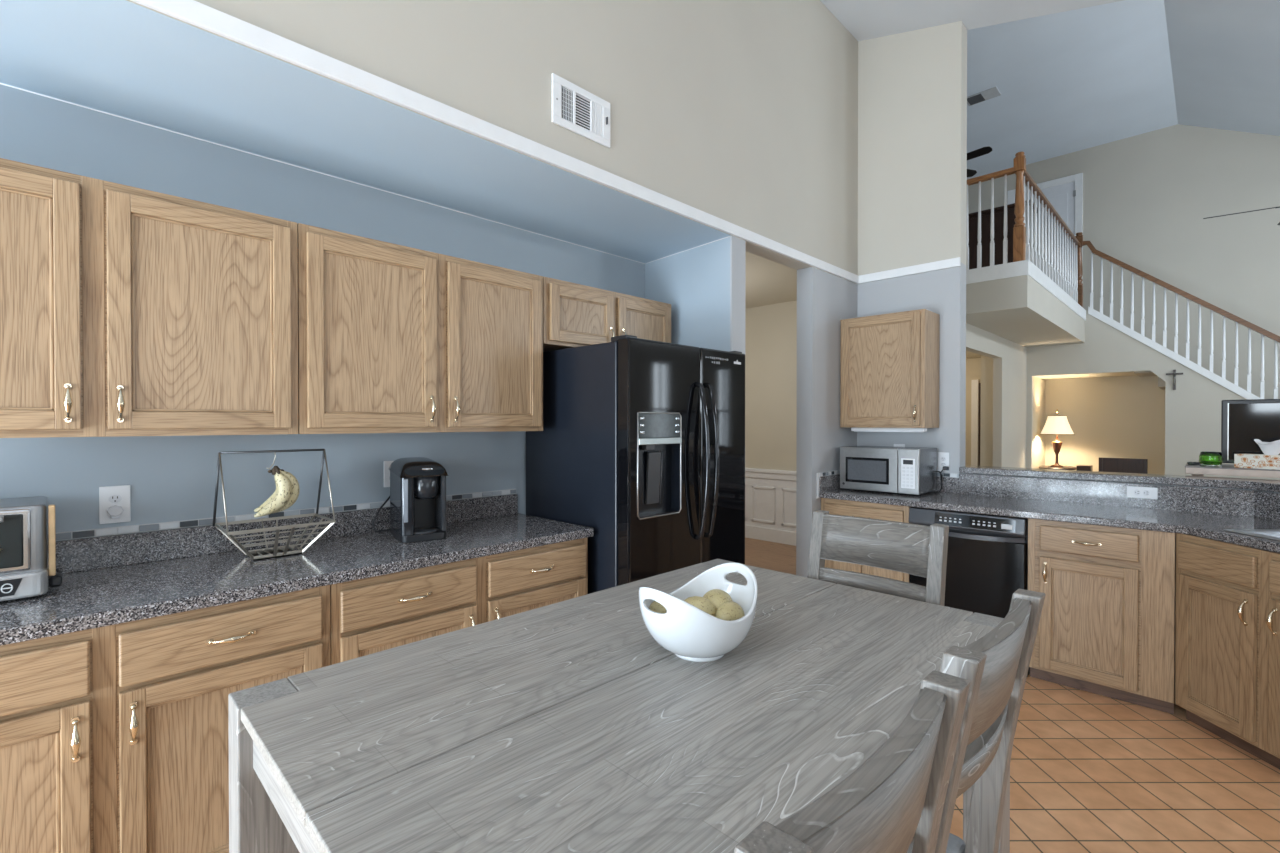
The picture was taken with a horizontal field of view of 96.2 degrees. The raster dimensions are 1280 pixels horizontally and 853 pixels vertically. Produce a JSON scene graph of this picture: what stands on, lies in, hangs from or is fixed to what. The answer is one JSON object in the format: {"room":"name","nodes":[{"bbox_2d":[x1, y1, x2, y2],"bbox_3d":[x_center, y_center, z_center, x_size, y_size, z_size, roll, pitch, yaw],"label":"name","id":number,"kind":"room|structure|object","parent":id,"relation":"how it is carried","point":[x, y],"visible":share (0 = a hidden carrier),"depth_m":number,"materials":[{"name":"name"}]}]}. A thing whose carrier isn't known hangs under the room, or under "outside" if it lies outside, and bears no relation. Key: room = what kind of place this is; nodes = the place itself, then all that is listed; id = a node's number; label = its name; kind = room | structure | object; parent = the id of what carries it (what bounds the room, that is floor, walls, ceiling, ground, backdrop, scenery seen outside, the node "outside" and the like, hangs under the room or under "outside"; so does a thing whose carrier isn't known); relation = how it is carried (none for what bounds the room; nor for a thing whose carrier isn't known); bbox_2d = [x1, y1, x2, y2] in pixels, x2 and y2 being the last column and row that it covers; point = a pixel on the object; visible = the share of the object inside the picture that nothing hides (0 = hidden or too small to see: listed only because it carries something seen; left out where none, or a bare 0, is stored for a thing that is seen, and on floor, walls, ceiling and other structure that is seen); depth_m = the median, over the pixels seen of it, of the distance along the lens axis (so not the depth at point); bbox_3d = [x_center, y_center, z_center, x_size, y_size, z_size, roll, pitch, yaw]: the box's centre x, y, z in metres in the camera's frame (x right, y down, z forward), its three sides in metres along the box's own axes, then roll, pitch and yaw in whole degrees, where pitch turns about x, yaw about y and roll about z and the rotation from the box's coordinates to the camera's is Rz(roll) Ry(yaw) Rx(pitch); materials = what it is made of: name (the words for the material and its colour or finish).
{"room":"kitchen","nodes":[
{"label":"kitchen","id":0,"kind":"room"},
{"bbox_2d":[0,84,644,540],"bbox_3d":[-1.888,0.166,1.981,0.100,2.530,5.340,0,1,45],"label":"wall","id":1,"kind":"structure","parent":0,"point":[169,478],"depth_m":2.24,"materials":[{"name":"blue paint"}]},
{"bbox_2d":[99,485,130,523],"bbox_3d":[-1.812,0.269,1.981,0.009,0.128,0.080,0,1,45],"label":"wall outlet","id":2,"kind":"object","parent":1,"relation":"attached to","point":[109,496],"visible":1,"depth_m":1.98,"materials":[{"name":"white plastic"}]},
{"bbox_2d":[108,495,121,502],"bbox_3d":[-1.810,0.250,1.979,0.004,0.028,0.034,0,1,45],"label":"receptacle","id":3,"kind":"object","parent":2,"relation":"attached to","point":[111,498],"depth_m":1.98,"materials":[{"name":"white plastic"}]},
{"bbox_2d":[107,505,123,518],"bbox_3d":[-1.801,0.293,1.970,0.022,0.045,0.043,0,1,45],"label":"plug adapter","id":4,"kind":"object","parent":2,"relation":"attached to","point":[115,511],"visible":1,"depth_m":1.96,"materials":[{"name":"white plastic"}]},
{"bbox_2d":[0,158,297,437],"bbox_3d":[-1.754,-0.357,1.783,0.358,0.776,1.163,0,1,45],"label":"upper cabinet","id":5,"kind":"object","parent":1,"relation":"attached to","point":[125,310],"visible":1,"depth_m":1.78,"materials":[{"name":"brown wood"}]},
{"bbox_2d":[48,489,515,541],"bbox_3d":[-1.498,0.358,2.296,0.008,0.027,2.335,0,1,45],"label":"trim","id":6,"kind":"structure","parent":1,"relation":"attached to","point":[79,534],"depth_m":2.18,"materials":[{"name":"tile"}]},
{"bbox_2d":[48,494,517,573],"bbox_3d":[-1.493,0.426,2.292,0.021,0.107,2.335,0,1,45],"label":"backsplash","id":7,"kind":"structure","parent":1,"relation":"attached to","point":[75,555],"depth_m":2.15,"materials":[{"name":"grey stone"}]},
{"bbox_2d":[0,83,729,263],"bbox_3d":[-1.605,-1.083,1.698,0.692,0.032,5.332,0,1,45],"label":"trim","id":8,"kind":"structure","parent":1,"relation":"attached to","point":[0,83],"depth_m":2.35,"materials":[{"name":"white paint"}]},
{"bbox_2d":[384,461,392,486],"bbox_3d":[-1.144,0.218,2.650,0.009,0.120,0.074,0,1,45],"label":"wall outlet","id":9,"kind":"object","parent":1,"relation":"attached to","point":[387,464],"visible":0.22,"depth_m":2.63,"materials":[{"name":"white plastic"}]},
{"bbox_2d":[297,223,542,433],"bbox_3d":[-0.957,-0.363,2.583,0.358,0.776,1.088,0,1,45],"label":"upper cabinet","id":10,"kind":"object","parent":1,"relation":"attached to","point":[393,338],"visible":0.99,"depth_m":2.40,"materials":[{"name":"brown wood"}]},
{"bbox_2d":[543,276,670,351],"bbox_3d":[-0.232,-0.589,3.309,0.358,0.336,0.962,0,1,45],"label":"upper cabinet","id":11,"kind":"object","parent":1,"relation":"attached to","point":[574,315],"visible":0.55,"depth_m":3.10,"materials":[{"name":"brown wood"}]},
{"bbox_2d":[0,0,730,262],"bbox_3d":[-1.554,-1.134,1.738,0.703,0.126,5.480,0,1,45],"label":"ceiling","id":12,"kind":"structure","parent":0,"point":[123,58],"depth_m":2.02,"materials":[{"name":"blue paint"}]},
{"bbox_2d":[127,0,857,353],"bbox_3d":[-0.806,-0.794,2.075,0.120,4.450,7.010,0,1,45],"label":"wall","id":13,"kind":"structure","parent":0,"point":[742,113],"depth_m":2.96,"materials":[{"name":"beige paint"}]},
{"bbox_2d":[131,0,857,283],"bbox_3d":[-0.764,-1.132,2.019,0.017,0.061,6.994,0,1,45],"label":"trim","id":14,"kind":"structure","parent":13,"relation":"attached to","point":[193,12],"depth_m":2.02,"materials":[{"name":"white paint"}]},
{"bbox_2d":[551,73,609,147],"bbox_3d":[-0.251,-1.385,2.527,0.022,0.204,0.326,0,1,45],"label":"air vent","id":15,"kind":"object","parent":13,"relation":"in","point":[575,109],"visible":1,"depth_m":2.52,"materials":[{"name":"white metal"}]},
{"bbox_2d":[817,473,818,498],"bbox_3d":[1.262,0.419,4.068,0.008,0.183,0.030,0,1,45],"label":"trim","id":16,"kind":"structure","parent":13,"relation":"attached to","point":[817,473],"depth_m":4.06,"materials":[{"name":"tile"}]},
{"bbox_2d":[819,470,839,476],"bbox_3d":[1.490,0.341,4.296,0.008,0.030,0.615,0,1,45],"label":"trim","id":17,"kind":"structure","parent":13,"relation":"attached to","point":[835,472],"depth_m":4.18,"materials":[{"name":"tile"}]},
{"bbox_2d":[645,237,729,350],"bbox_3d":[0.292,0.153,3.678,0.793,2.530,0.140,0,1,45],"label":"wall","id":18,"kind":"structure","parent":0,"point":[695,282],"depth_m":3.51,"materials":[{"name":"blue paint"}]},
{"bbox_2d":[745,300,796,470],"bbox_3d":[1.579,-0.072,7.038,3.500,2.930,0.100,0,1,45],"label":"wall","id":19,"kind":"structure","parent":0,"point":[770,330],"depth_m":6.96,"materials":[{"name":"beige paint"}]},
{"bbox_2d":[750,497,755,507],"bbox_3d":[1.403,0.943,7.124,0.080,0.125,0.009,0,1,45],"label":"wall outlet","id":20,"kind":"object","parent":19,"relation":"attached to","point":[750,497],"visible":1,"depth_m":7.12,"materials":[{"name":"white plastic"}]},
{"bbox_2d":[745,468,795,545],"bbox_3d":[1.731,0.958,6.789,3.878,0.875,0.052,0,1,45],"label":"wainscoting","id":21,"kind":"structure","parent":19,"relation":"attached to","point":[773,519],"depth_m":6.93,"materials":[{"name":"white paint"}]},
{"bbox_2d":[745,251,796,308],"bbox_3d":[0.425,-1.498,5.876,3.490,0.060,3.180,0,1,45],"label":"ceiling","id":22,"kind":"structure","parent":0,"point":[767,282],"depth_m":5.85,"materials":[{"name":"beige paint"}]},
{"bbox_2d":[796,267,857,576],"bbox_3d":[1.460,0.148,4.356,0.120,2.530,0.850,0,1,45],"label":"wall","id":23,"kind":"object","parent":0,"point":[824,299],"visible":0.57,"depth_m":4.08,"materials":[{"name":"grey paint"}]},
{"bbox_2d":[857,21,966,473],"bbox_3d":[2.017,-0.826,4.302,0.735,4.480,0.130,0,1,45],"label":"wall","id":24,"kind":"structure","parent":0,"point":[912,85],"depth_m":4.18,"materials":[{"name":"beige paint"}]},
{"bbox_2d":[840,309,939,427],"bbox_3d":[1.799,-0.395,4.177,0.599,0.806,0.353,0,1,45],"label":"upper cabinet","id":25,"kind":"object","parent":24,"relation":"attached to","point":[889,363],"visible":1,"depth_m":4.04,"materials":[{"name":"brown wood"}]},
{"bbox_2d":[851,428,926,431],"bbox_3d":[1.789,0.024,4.147,0.520,0.030,0.060,0,1,45],"label":"light","id":26,"kind":"object","parent":25,"relation":"attached to","point":[852,429],"visible":0.94,"depth_m":4.11,"materials":[{"name":"white plastic"}]},
{"bbox_2d":[854,431,896,431],"bbox_3d":[1.789,0.036,4.147,0.480,0.005,0.044,0,1,45],"label":"diffuser","id":27,"kind":"object","parent":26,"relation":"attached to","point":[854,431],"depth_m":4.19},
{"bbox_2d":[894,444,904,446],"bbox_3d":[1.938,0.189,4.291,0.082,0.118,0.006,0,1,45],"label":"wall outlet","id":28,"kind":"object","parent":24,"relation":"attached to","point":[895,445],"visible":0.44,"depth_m":4.29,"materials":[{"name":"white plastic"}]},
{"bbox_2d":[857,257,960,283],"bbox_3d":[1.965,-1.148,4.248,0.735,0.061,0.017,0,1,45],"label":"trim","id":29,"kind":"structure","parent":24,"relation":"attached to","point":[954,262],"depth_m":4.21,"materials":[{"name":"white paint"}]},
{"bbox_2d":[937,452,948,471],"bbox_3d":[2.153,0.251,4.075,0.078,0.135,0.009,0,1,45],"label":"wall outlet","id":30,"kind":"object","parent":24,"relation":"attached to","point":[942,457],"visible":1,"depth_m":4.08,"materials":[{"name":"white plastic"}]},
{"bbox_2d":[937,472,958,477],"bbox_3d":[1.967,0.341,4.261,0.735,0.030,0.008,0,1,45],"label":"trim","id":31,"kind":"structure","parent":24,"relation":"attached to","point":[954,475],"depth_m":4.04,"materials":[{"name":"tile"}]},
{"bbox_2d":[819,474,1279,520],"bbox_3d":[2.583,0.404,3.098,0.930,0.138,3.328,0,1,-37],"label":"backsplash","id":32,"kind":"structure","parent":24,"relation":"attached to","point":[1249,503],"depth_m":3.41,"materials":[{"name":"grey stone"}]},
{"bbox_2d":[1126,486,1157,498],"bbox_3d":[2.894,0.381,3.311,0.136,0.066,0.009,0,1,45],"label":"wall outlet","id":33,"kind":"object","parent":32,"relation":"attached to","point":[1131,491],"visible":1,"depth_m":3.31,"materials":[{"name":"white plastic"}]},
{"bbox_2d":[1134,489,1139,494],"bbox_3d":[2.879,0.381,3.323,0.028,0.034,0.004,0,1,45],"label":"receptacle","id":34,"kind":"object","parent":33,"relation":"attached to","point":[1136,491],"depth_m":3.32,"materials":[{"name":"white plastic"}]},
{"bbox_2d":[1143,490,1148,495],"bbox_3d":[2.906,0.381,3.296,0.028,0.034,0.004,0,1,45],"label":"receptacle","id":35,"kind":"object","parent":33,"relation":"attached to","point":[1145,492],"depth_m":3.29,"materials":[{"name":"white plastic"}]},
{"bbox_2d":[820,0,1122,40],"bbox_3d":[1.127,-2.322,0.158,5.550,1.627,7.240,0,1,45],"label":"ceiling","id":36,"kind":"structure","parent":0,"point":[864,19],"depth_m":3.96,"materials":[{"name":"white paint"}]},
{"bbox_2d":[966,351,980,358],"bbox_3d":[3.416,-1.004,8.024,2.500,0.040,2.400,0,1,45],"label":"ceiling","id":37,"kind":"structure","parent":0,"point":[969,355],"depth_m":7.95,"materials":[{"name":"beige paint"}]},
{"bbox_2d":[965,355,992,465],"bbox_3d":[3.451,0.121,8.068,2.500,2.530,2.500,0,1,45],"label":"wall","id":38,"kind":"structure","parent":0,"point":[981,369],"depth_m":7.54,"materials":[{"name":"beige paint"}]},
{"bbox_2d":[971,380,978,465],"bbox_3d":[4.507,0.352,8.620,1.020,2.060,0.030,0,1,45],"label":"trim","id":39,"kind":"structure","parent":38,"relation":"attached to","point":[974,383],"depth_m":8.28,"materials":[{"name":"white paint"}]},
{"bbox_2d":[979,383,980,465],"bbox_3d":[4.893,0.379,8.246,0.045,2.010,0.015,0,1,45],"label":"door","id":40,"kind":"structure","parent":38,"relation":"in","point":[979,383],"depth_m":8.25,"materials":[{"name":"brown wood"}]},
{"bbox_2d":[966,323,1026,467],"bbox_3d":[3.715,0.133,6.499,0.100,2.530,5.230,0,1,45],"label":"wall","id":41,"kind":"structure","parent":0,"point":[1009,357],"depth_m":7.51,"materials":[{"name":"beige paint"}]},
{"bbox_2d":[745,537,1279,852],"bbox_3d":[0.368,1.478,2.115,9.550,0.104,8.900,0,1,45],"label":"floor","id":42,"kind":"structure","parent":0,"point":[1090,772],"depth_m":2.31,"materials":[{"name":"tile"}]},
{"bbox_2d":[0,585,329,852],"bbox_3d":[-1.636,0.978,1.696,0.663,0.907,1.162,0,1,45],"label":"base cabinet","id":43,"kind":"object","parent":42,"relation":"on","point":[114,738],"visible":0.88,"depth_m":1.56,"materials":[{"name":"brown wood"}]},
{"bbox_2d":[0,513,593,645],"bbox_3d":[-1.270,0.500,2.082,0.633,0.040,2.352,0,1,45],"label":"countertop","id":44,"kind":"structure","parent":43,"relation":"on","point":[96,598],"depth_m":1.88,"materials":[{"name":"grey stone"}]},
{"bbox_2d":[0,496,61,601],"bbox_3d":[-1.925,0.353,1.563,0.320,0.262,0.493,0,1,45],"label":"toaster oven","id":45,"kind":"object","parent":44,"relation":"on","point":[27,571],"visible":1,"depth_m":1.60,"materials":[{"name":"metal"}]},
{"bbox_2d":[212,449,335,560],"bbox_3d":[-1.351,0.284,2.130,0.246,0.392,0.348,0,1,45],"label":"fruit stand","id":46,"kind":"object","parent":44,"relation":"on","point":[275,550],"visible":1,"depth_m":2.11,"materials":[{"name":"grey paint"}]},
{"bbox_2d":[215,513,335,560],"bbox_3d":[-1.351,0.417,2.131,0.246,0.127,0.337,0,1,45],"label":"basket","id":47,"kind":"object","parent":46,"relation":"on","point":[275,550],"depth_m":2.12,"materials":[{"name":"silver metal"}]},
{"bbox_2d":[254,466,299,517],"bbox_3d":[-1.358,0.238,2.145,0.088,0.184,0.153,0,1,45],"label":"banana bunch","id":48,"kind":"object","parent":46,"relation":"hanging from","point":[286,493],"visible":1,"depth_m":2.13,"materials":[{"name":"yellow food"}]},
{"bbox_2d":[372,457,448,542],"bbox_3d":[-1.018,0.308,2.517,0.258,0.339,0.366,0,1,-33],"label":"coffee maker","id":49,"kind":"object","parent":44,"relation":"on","point":[417,497],"visible":1,"depth_m":2.42,"materials":[{"name":"black plastic"}]},
{"bbox_2d":[415,528,436,533],"bbox_3d":[-0.932,0.445,2.447,0.128,0.006,0.128,0,1,-33],"label":"drip tray","id":50,"kind":"object","parent":49,"relation":"on","point":[417,530],"depth_m":2.44,"materials":[{"name":"grey plastic"}]},
{"bbox_2d":[330,537,587,664],"bbox_3d":[-0.832,0.972,2.502,0.663,0.907,1.109,0,1,45],"label":"base cabinet","id":51,"kind":"object","parent":42,"relation":"on","point":[371,615],"visible":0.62,"depth_m":2.19,"materials":[{"name":"brown wood"}]},
{"bbox_2d":[228,559,1009,852],"bbox_3d":[0.090,0.964,1.267,0.930,0.943,1.488,0,1,45],"label":"dining table","id":52,"kind":"object","parent":42,"relation":"on","point":[565,726],"visible":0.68,"depth_m":0.97,"materials":[{"name":"grey wood"}]},
{"bbox_2d":[639,562,756,661],"bbox_3d":[0.129,0.408,1.255,0.224,0.168,0.300,0,1,45],"label":"fruit bowl","id":53,"kind":"object","parent":52,"relation":"on","point":[686,631],"visible":0.94,"depth_m":1.16,"materials":[{"name":"white ceramic"}]},
{"bbox_2d":[649,601,666,612],"bbox_3d":[0.063,0.402,1.238,0.076,0.070,0.083,0,1,45],"label":"potato","id":54,"kind":"object","parent":53,"relation":"in","point":[655,606],"visible":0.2,"depth_m":1.22,"materials":[{"name":"beige food"}]},
{"bbox_2d":[684,596,716,616],"bbox_3d":[0.128,0.406,1.257,0.081,0.065,0.068,0,1,45],"label":"potato","id":55,"kind":"object","parent":53,"relation":"in","point":[702,603],"visible":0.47,"depth_m":1.24,"materials":[{"name":"beige food"}]},
{"bbox_2d":[703,589,732,608],"bbox_3d":[0.176,0.408,1.297,0.084,0.078,0.094,0,1,45],"label":"potato","id":56,"kind":"object","parent":53,"relation":"in","point":[717,597],"visible":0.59,"depth_m":1.27,"materials":[{"name":"beige food"}]},
{"bbox_2d":[715,601,744,620],"bbox_3d":[0.190,0.412,1.242,0.061,0.061,0.081,0,1,45],"label":"potato","id":57,"kind":"object","parent":53,"relation":"in","point":[730,610],"visible":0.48,"depth_m":1.23,"materials":[{"name":"beige food"}]},
{"bbox_2d":[526,335,744,593],"bbox_3d":[0.012,0.501,3.159,0.902,1.841,0.912,0,1,45],"label":"refrigerator","id":58,"kind":"object","parent":42,"relation":"on","point":[640,444],"visible":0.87,"depth_m":2.82,"materials":[{"name":"black metal"}]},
{"bbox_2d":[734,670,969,852],"bbox_3d":[0.053,0.867,0.712,0.533,1.146,0.418,0,1,45],"label":"dining chair","id":59,"kind":"object","parent":42,"relation":"on","point":[893,802],"visible":1,"depth_m":0.53,"materials":[{"name":"grey wood"}]},
{"bbox_2d":[821,498,910,581],"bbox_3d":[1.696,0.960,4.077,0.606,0.907,0.653,0,1,45],"label":"base cabinet","id":60,"kind":"object","parent":42,"relation":"on","point":[897,513],"visible":0.08,"depth_m":3.85,"materials":[{"name":"brown wood"}]},
{"bbox_2d":[807,510,948,605],"bbox_3d":[0.569,0.860,1.633,0.418,1.146,0.533,0,1,45],"label":"dining chair","id":61,"kind":"object","parent":42,"relation":"on","point":[913,549],"visible":0.36,"depth_m":1.77,"materials":[{"name":"grey wood"}]},
{"bbox_2d":[909,507,1029,676],"bbox_3d":[2.119,0.965,3.618,0.628,0.904,0.590,0,1,45],"label":"dishwasher","id":62,"kind":"object","parent":42,"relation":"on","point":[987,555],"visible":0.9,"depth_m":3.36,"materials":[{"name":"black metal"}]},
{"bbox_2d":[935,589,1044,852],"bbox_3d":[0.380,0.864,1.051,0.533,1.146,0.418,0,1,45],"label":"dining chair","id":63,"kind":"object","parent":42,"relation":"on","point":[996,664],"visible":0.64,"depth_m":0.87,"materials":[{"name":"grey wood"}]},
{"bbox_2d":[1028,518,1175,713],"bbox_3d":[2.579,0.967,3.198,0.603,0.907,0.653,0,1,45],"label":"base cabinet","id":64,"kind":"object","parent":42,"relation":"on","point":[1106,627],"visible":0.94,"depth_m":2.97,"materials":[{"name":"brown wood"}]},
{"bbox_2d":[1175,533,1279,768],"bbox_3d":[2.876,0.974,2.194,0.653,0.907,1.199,0,0,0],"label":"base cabinet","id":65,"kind":"object","parent":42,"relation":"on","point":[1227,611],"visible":1,"depth_m":2.53,"materials":[{"name":"brown wood"}]},
{"bbox_2d":[819,488,1279,552],"bbox_3d":[2.515,0.493,3.035,1.241,0.040,3.379,0,0,-27],"label":"countertop","id":66,"kind":"structure","parent":65,"relation":"on","point":[1205,525],"depth_m":3.15,"materials":[{"name":"grey stone"}]},
{"bbox_2d":[840,446,948,495],"bbox_3d":[1.817,0.308,4.119,0.622,0.315,0.386,0,1,45],"label":"microwave","id":67,"kind":"object","parent":66,"relation":"on","point":[904,470],"visible":1,"depth_m":3.98,"materials":[{"name":"metal"}]},
{"bbox_2d":[1224,529,1279,540],"bbox_3d":[2.912,0.571,2.236,0.490,0.196,0.780,0,0,0],"label":"sink","id":68,"kind":"object","parent":66,"relation":"in","point":[1274,534],"visible":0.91,"depth_m":2.58,"materials":[{"name":"metal"}]},
{"bbox_2d":[1257,533,1279,537],"bbox_3d":[2.907,0.572,2.236,0.390,0.194,0.690,0,0,0],"label":"basin","id":69,"kind":"object","parent":68,"relation":"in","point":[1276,535],"depth_m":2.58,"materials":[{"name":"metal"}]},
{"bbox_2d":[966,275,1084,346],"bbox_3d":[3.861,-1.358,8.281,3.765,0.425,4.405,0,1,45],"label":"balcony","id":70,"kind":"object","parent":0,"point":[1019,310],"depth_m":6.01,"materials":[{"name":"beige paint"}]},
{"bbox_2d":[968,200,1037,269],"bbox_3d":[4.854,-2.281,8.205,1.330,1.419,0.540,0,1,45],"label":"cabinet","id":71,"kind":"object","parent":70,"relation":"on","point":[998,211],"visible":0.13,"depth_m":7.85,"materials":[{"name":"brown wood"}]},
{"bbox_2d":[966,260,1085,320],"bbox_3d":[4.513,-1.506,6.943,0.977,0.140,3.457,0,1,45],"label":"trim","id":72,"kind":"structure","parent":70,"relation":"attached to","point":[1025,267],"depth_m":5.65,"materials":[{"name":"white paint"}]},
{"bbox_2d":[966,152,1025,269],"bbox_3d":[3.310,-2.090,5.778,0.962,1.045,0.092,0,1,45],"label":"loft railing","id":73,"kind":"object","parent":72,"relation":"on","point":[1019,229],"visible":0.55,"depth_m":5.54,"materials":[{"name":"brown wood"}]},
{"bbox_2d":[1023,171,1080,302],"bbox_3d":[4.827,-2.035,6.684,0.066,0.914,3.336,0,1,45],"label":"loft railing","id":74,"kind":"object","parent":72,"relation":"on","point":[1061,265],"visible":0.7,"depth_m":6.50,"materials":[{"name":"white wood"}]},
{"bbox_2d":[960,473,1277,492],"bbox_3d":[3.046,0.878,2.882,0.686,1.092,2.784,0,0,-21],"label":"wall","id":75,"kind":"structure","parent":0,"point":[960,473],"depth_m":3.38,"materials":[{"name":"grey tile"}]},
{"bbox_2d":[959,465,1279,492],"bbox_3d":[3.077,0.310,2.893,0.807,0.042,2.845,0,0,-21],"label":"bar","id":76,"kind":"object","parent":75,"relation":"on","point":[1199,481],"visible":1,"depth_m":3.35,"materials":[{"name":"grey stone"}]},
{"bbox_2d":[967,0,1279,178],"bbox_3d":[4.936,-3.206,5.956,8.550,2.245,6.360,0,1,45],"label":"ceiling","id":77,"kind":"structure","parent":0,"point":[1067,82],"depth_m":6.63,"materials":[{"name":"white paint"}]},
{"bbox_2d":[967,146,991,176],"bbox_3d":[3.972,-3.766,7.626,1.269,0.750,1.275,0,1,45],"label":"ceiling fan","id":78,"kind":"object","parent":77,"relation":"hanging from","point":[985,150],"visible":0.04,"depth_m":7.29,"materials":[{"name":"brown metal"}]},
{"bbox_2d":[967,87,1000,105],"bbox_3d":[4.287,-4.129,7.189,0.360,0.018,0.240,0,1,45],"label":"ceiling vent","id":79,"kind":"object","parent":77,"relation":"in","point":[993,92],"visible":0.85,"depth_m":7.17,"materials":[{"name":"white metal"}]},
{"bbox_2d":[1203,206,1279,224],"bbox_3d":[6.544,-2.864,5.627,1.081,1.476,1.081,0,0,-8],"label":"ceiling fan","id":80,"kind":"object","parent":77,"relation":"hanging from","point":[1279,206],"visible":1,"depth_m":5.87,"materials":[{"name":"brown metal"}]},
{"bbox_2d":[968,124,1279,474],"bbox_3d":[7.106,-1.430,8.218,8.450,5.630,0.112,0,1,45],"label":"wall","id":81,"kind":"structure","parent":0,"point":[1147,197],"depth_m":7.96,"materials":[{"name":"beige paint"}]},
{"bbox_2d":[1014,181,1075,259],"bbox_3d":[6.289,-2.641,8.936,0.794,2.120,0.034,0,1,45],"label":"door","id":82,"kind":"structure","parent":81,"relation":"in","point":[1061,197],"depth_m":8.75,"materials":[{"name":"wood"}]},
{"bbox_2d":[1007,173,1082,278],"bbox_3d":[6.285,-2.691,8.943,0.971,2.220,0.030,0,1,45],"label":"trim","id":83,"kind":"structure","parent":81,"relation":"attached to","point":[1078,178],"depth_m":8.64,"materials":[{"name":"white paint"}]},
{"bbox_2d":[1134,371,1164,389],"bbox_3d":[7.727,0.009,6.940,3.550,2.770,0.860,0,1,45],"label":"wall","id":84,"kind":"structure","parent":0,"point":[1161,383],"depth_m":7.51,"materials":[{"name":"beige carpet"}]},
{"bbox_2d":[1026,311,1279,479],"bbox_3d":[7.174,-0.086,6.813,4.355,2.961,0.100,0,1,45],"label":"wall","id":85,"kind":"structure","parent":0,"point":[1192,410],"depth_m":7.28,"materials":[{"name":"beige paint"}]},
{"bbox_2d":[1088,306,1260,398],"bbox_3d":[7.422,-0.096,6.562,3.650,3.054,0.126,0,1,45],"label":"trim","id":86,"kind":"structure","parent":85,"relation":"attached to","point":[1206,373],"depth_m":7.19,"materials":[{"name":"white paint"}]},
{"bbox_2d":[1075,232,1279,398],"bbox_3d":[7.199,-0.972,6.774,3.338,3.384,0.092,0,1,45],"label":"stair railing","id":87,"kind":"object","parent":86,"relation":"on","point":[1079,236],"visible":0.89,"depth_m":7.21,"materials":[{"name":"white wood"}]},
{"bbox_2d":[1166,370,1182,389],"bbox_3d":[6.694,-0.585,7.189,0.160,0.255,0.037,0,1,45],"label":"crucifix","id":88,"kind":"object","parent":85,"relation":"attached to","point":[1174,373],"visible":1,"depth_m":7.18,"materials":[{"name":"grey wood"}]},
{"bbox_3d":[4.557,1.449,6.319,9.550,0.100,6.430,0,1,45],"label":"floor","id":89,"kind":"structure","parent":0,"visible":0},
{"bbox_2d":[1038,465,1076,469],"bbox_3d":[6.088,0.985,8.369,0.456,0.793,0.670,0,1,45],"label":"side table","id":90,"kind":"object","parent":89,"relation":"on","point":[1047,466],"visible":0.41,"depth_m":8.25,"materials":[{"name":"brown wood"}]},
{"bbox_2d":[1040,409,1074,466],"bbox_3d":[6.081,0.166,8.370,0.418,0.844,0.418,0,1,45],"label":"table lamp","id":91,"kind":"object","parent":90,"relation":"on","point":[1055,424],"visible":1,"depth_m":8.29,"materials":[{"name":"beige fabric"}]},
{"bbox_2d":[1077,465,1092,470],"bbox_3d":[6.326,0.970,8.169,0.160,0.829,0.208,0,1,45],"label":"stand","id":92,"kind":"object","parent":89,"relation":"on","point":[1079,467],"visible":0.18,"depth_m":8.11,"materials":[{"name":"brown wood"}]},
{"bbox_2d":[1099,457,1147,473],"bbox_3d":[6.718,0.908,7.967,0.510,0.954,0.440,0,1,45],"label":"wooden chair","id":93,"kind":"object","parent":89,"relation":"on","point":[1122,465],"visible":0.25,"depth_m":7.81,"materials":[{"name":"brown wood"}]},
{"bbox_2d":[1185,464,1279,477],"bbox_3d":[3.863,0.829,3.004,1.464,1.187,0.424,0,1,45],"label":"console table","id":94,"kind":"object","parent":89,"relation":"on","point":[1226,469],"visible":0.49,"depth_m":3.24,"materials":[{"name":"white wood"}]},
{"bbox_2d":[1187,462,1199,464],"bbox_3d":[3.384,0.223,3.466,0.115,0.017,0.040,0,1,37],"label":"remote control","id":95,"kind":"object","parent":94,"relation":"on","point":[1188,463],"visible":0.41,"depth_m":3.47,"materials":[{"name":"black plastic"}]},
{"bbox_2d":[1199,452,1222,466],"bbox_3d":[3.308,0.190,3.326,0.100,0.086,0.100,0,1,45],"label":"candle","id":96,"kind":"object","parent":94,"relation":"on","point":[1206,459],"visible":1,"depth_m":3.29,"materials":[{"name":"green glass"}]},
{"bbox_2d":[1221,399,1279,462],"bbox_3d":[3.774,0.038,3.207,0.740,0.392,0.190,0,1,45],"label":"television","id":97,"kind":"object","parent":94,"relation":"on","point":[1242,421],"visible":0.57,"depth_m":3.38,"materials":[{"name":"black plastic"}]},
{"bbox_2d":[1234,439,1279,469],"bbox_3d":[3.475,0.152,3.176,0.110,0.164,0.236,0,0,-21],"label":"tissue box","id":98,"kind":"object","parent":94,"relation":"on","point":[1270,459],"visible":1,"depth_m":3.17,"materials":[{"name":"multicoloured cardboard"}]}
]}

